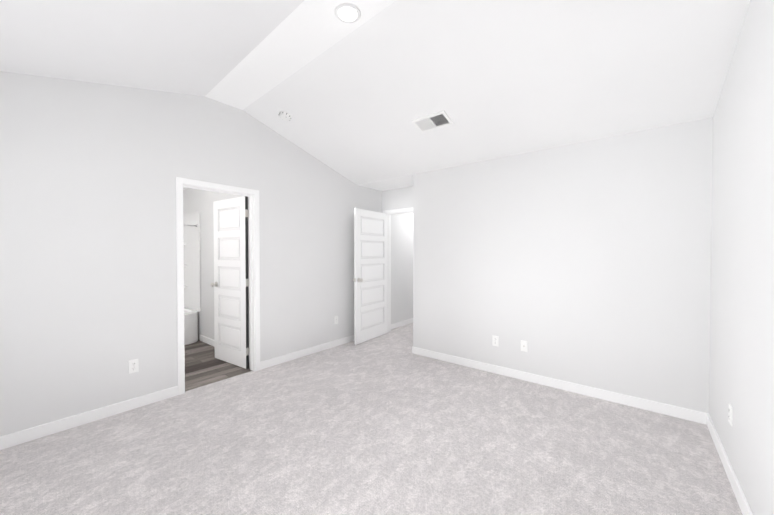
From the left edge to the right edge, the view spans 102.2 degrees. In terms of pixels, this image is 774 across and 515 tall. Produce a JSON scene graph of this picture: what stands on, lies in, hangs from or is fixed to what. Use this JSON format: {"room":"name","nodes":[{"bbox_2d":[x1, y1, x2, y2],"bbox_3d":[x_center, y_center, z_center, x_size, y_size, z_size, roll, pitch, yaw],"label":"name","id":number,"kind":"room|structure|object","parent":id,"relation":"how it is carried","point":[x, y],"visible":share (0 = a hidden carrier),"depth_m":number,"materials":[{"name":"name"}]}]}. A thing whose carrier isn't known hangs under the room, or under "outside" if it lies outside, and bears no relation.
{"room":"empty bedroom","nodes":[
{"label":"empty bedroom","id":0,"kind":"room"},
{"bbox_2d":[0,71,412,436],"bbox_3d":[-0.907,-0.226,4.483,0.120,3.070,7.070,1,1,39],"label":"wall","id":1,"kind":"structure","parent":0,"point":[90,172],"depth_m":2.71,"materials":[{"name":"paint"}]},
{"bbox_2d":[0,386,177,449],"bbox_3d":[-2.497,1.293,2.419,0.016,0.092,1.526,1,1,39],"label":"baseboard","id":2,"kind":"structure","parent":1,"relation":"attached to","point":[29,434],"depth_m":2.49,"materials":[{"name":"white wood"}]},
{"bbox_2d":[128,359,138,373],"bbox_3d":[-2.234,0.959,2.750,0.013,0.115,0.070,1,1,39],"label":"electrical outlet","id":3,"kind":"object","parent":1,"relation":"attached to","point":[133,366],"visible":1,"depth_m":2.75,"materials":[{"name":"white plastic"}]},
{"bbox_2d":[176,177,259,394],"bbox_3d":[-1.809,0.274,3.369,0.152,2.102,0.840,1,1,39],"label":"trim","id":4,"kind":"structure","parent":1,"relation":"attached to","point":[252,195],"depth_m":3.47,"materials":[{"name":"white wood"}]},
{"bbox_2d":[211,196,248,368],"bbox_3d":[-1.940,0.294,3.869,0.722,2.030,0.178,1,1,34],"label":"bathroom door","id":5,"kind":"structure","parent":1,"relation":"in","point":[230,284],"depth_m":3.83,"materials":[{"name":"white wood"}]},
{"bbox_2d":[260,335,353,369],"bbox_3d":[-0.787,1.262,4.546,0.013,0.092,2.254,1,1,39],"label":"baseboard","id":6,"kind":"structure","parent":1,"relation":"attached to","point":[291,356],"depth_m":4.14,"materials":[{"name":"white wood"}]},
{"bbox_2d":[334,316,337,323],"bbox_3d":[-0.748,0.923,4.596,0.013,0.115,0.070,1,1,39],"label":"electrical outlet","id":7,"kind":"object","parent":1,"relation":"attached to","point":[335,319],"visible":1,"depth_m":4.59,"materials":[{"name":"white plastic"}]},
{"bbox_2d":[353,208,387,344],"bbox_3d":[-0.234,0.278,4.988,0.178,2.030,0.862,1,1,34],"label":"entry door","id":8,"kind":"structure","parent":1,"relation":"in","point":[370,279],"depth_m":4.92,"materials":[{"name":"white wood"}]},
{"bbox_2d":[391,318,412,328],"bbox_3d":[0.642,1.237,6.320,0.016,0.092,2.060,1,1,39],"label":"baseboard","id":9,"kind":"structure","parent":1,"relation":"attached to","point":[408,321],"depth_m":5.85,"materials":[{"name":"white wood"}]},
{"bbox_2d":[183,188,248,339],"bbox_3d":[-2.531,0.084,4.646,2.610,2.445,0.120,1,1,39],"label":"wall","id":10,"kind":"structure","parent":0,"point":[195,201],"depth_m":4.74,"materials":[{"name":"paint"}]},
{"bbox_2d":[200,335,214,346],"bbox_3d":[-2.249,1.265,4.351,1.780,0.092,0.013,1,1,39],"label":"baseboard","id":11,"kind":"structure","parent":10,"relation":"attached to","point":[207,340],"depth_m":4.69,"materials":[{"name":"white wood"}]},
{"bbox_2d":[184,339,252,390],"bbox_3d":[-3.060,1.367,3.935,2.700,0.100,1.920,1,1,39],"label":"floor","id":12,"kind":"structure","parent":0,"point":[204,366],"depth_m":3.74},
{"bbox_2d":[184,307,197,344],"bbox_3d":[-3.654,1.079,4.507,0.807,0.460,1.520,1,1,39],"label":"bathtub","id":13,"kind":"object","parent":12,"relation":"on","point":[190,326],"visible":0.21,"depth_m":4.73,"materials":[{"name":"white ceramic"}]},
{"bbox_2d":[0,323,742,514],"bbox_3d":[0.698,1.377,3.214,4.060,0.100,7.070,1,1,39],"label":"floor carpet","id":14,"kind":"object","parent":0,"point":[389,423],"visible":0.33,"depth_m":2.15,"materials":[{"name":"grey carpet"}]},
{"bbox_2d":[0,0,749,190],"bbox_3d":[0.663,-1.460,3.202,4.150,0.685,7.070,1,1,39],"label":"ceiling","id":15,"kind":"structure","parent":0,"point":[494,79],"depth_m":2.32,"materials":[{"name":"paint"}]},
{"bbox_2d":[279,111,291,120],"bbox_3d":[-1.122,-1.552,3.431,0.136,0.038,0.136,1,-15,39],"label":"smoke detector","id":16,"kind":"object","parent":15,"relation":"attached to","point":[285,115],"visible":1,"depth_m":3.40,"materials":[{"name":"white plastic"}]},
{"bbox_2d":[334,2,360,22],"bbox_3d":[-0.261,-1.623,2.076,0.176,0.012,0.176,1,1,39],"label":"recessed light","id":17,"kind":"object","parent":15,"relation":"in","point":[345,12],"visible":1,"depth_m":2.06,"materials":[{"name":"white plastic"}]},
{"bbox_2d":[411,110,453,132],"bbox_3d":[0.451,-1.346,3.108,0.370,0.016,0.210,1,-15,39],"label":"ceiling vent","id":18,"kind":"object","parent":15,"relation":"in","point":[434,121],"visible":0.96,"depth_m":3.10,"materials":[{"name":"white plastic"}]},
{"bbox_2d":[382,186,412,212],"bbox_3d":[0.369,0.078,5.123,1.070,2.445,0.120,1,1,39],"label":"wall","id":19,"kind":"structure","parent":0,"point":[398,198],"depth_m":5.19,"materials":[{"name":"paint"}]},
{"bbox_2d":[383,207,412,331],"bbox_3d":[0.359,0.249,5.133,0.980,2.102,0.152,1,1,39],"label":"trim","id":20,"kind":"structure","parent":19,"relation":"attached to","point":[398,211],"depth_m":5.39,"materials":[{"name":"white wood"}]},
{"bbox_2d":[413,117,712,412],"bbox_3d":[1.744,0.074,3.618,2.960,2.495,0.740,1,1,39],"label":"wall block","id":21,"kind":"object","parent":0,"point":[586,263],"visible":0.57,"depth_m":3.03,"materials":[{"name":"paint"}]},
{"bbox_2d":[492,336,498,345],"bbox_3d":[1.238,0.952,3.560,0.070,0.115,0.013,1,1,39],"label":"electrical outlet","id":22,"kind":"object","parent":21,"relation":"attached to","point":[495,340],"visible":1,"depth_m":3.55,"materials":[{"name":"white plastic"}]},
{"bbox_2d":[521,340,527,351],"bbox_3d":[1.479,0.955,3.365,0.070,0.115,0.016,1,1,39],"label":"electrical outlet","id":23,"kind":"object","parent":21,"relation":"attached to","point":[524,345],"visible":1,"depth_m":3.36,"materials":[{"name":"white plastic"}]},
{"bbox_2d":[412,346,703,423],"bbox_3d":[1.440,1.279,3.396,2.813,0.092,0.016,1,1,39],"label":"baseboard","id":24,"kind":"structure","parent":21,"relation":"attached to","point":[662,408],"depth_m":3.05,"materials":[{"name":"white wood"}]},
{"bbox_2d":[709,0,773,514],"bbox_3d":[1.412,-0.176,0.936,0.120,3.070,4.450,1,1,39],"label":"wall","id":25,"kind":"structure","parent":0,"point":[741,372],"depth_m":1.66,"materials":[{"name":"paint"}]},
{"bbox_2d":[704,412,752,514],"bbox_3d":[1.302,1.314,0.930,0.016,0.092,4.030,1,1,39],"label":"baseboard","id":26,"kind":"structure","parent":25,"relation":"attached to","point":[744,506],"depth_m":1.89,"materials":[{"name":"white wood"}]},
{"bbox_2d":[728,403,732,425],"bbox_3d":[2.100,0.961,1.907,0.013,0.115,0.070,1,1,39],"label":"electrical outlet","id":27,"kind":"object","parent":25,"relation":"attached to","point":[730,412],"visible":0.96,"depth_m":1.89,"materials":[{"name":"white plastic"}]},
{"bbox_3d":[-4.103,0.084,4.679,0.120,2.445,1.800,1,1,39],"label":"wall","id":28,"kind":"structure","parent":0,"visible":0},
{"bbox_2d":[183,213,200,310],"bbox_3d":[-3.677,0.077,4.512,0.747,1.537,1.520,1,1,39],"label":"shower surround","id":29,"kind":"object","parent":28,"relation":"attached to","point":[192,276],"visible":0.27,"depth_m":5.06,"materials":[{"name":"white plastic"}]}
]}

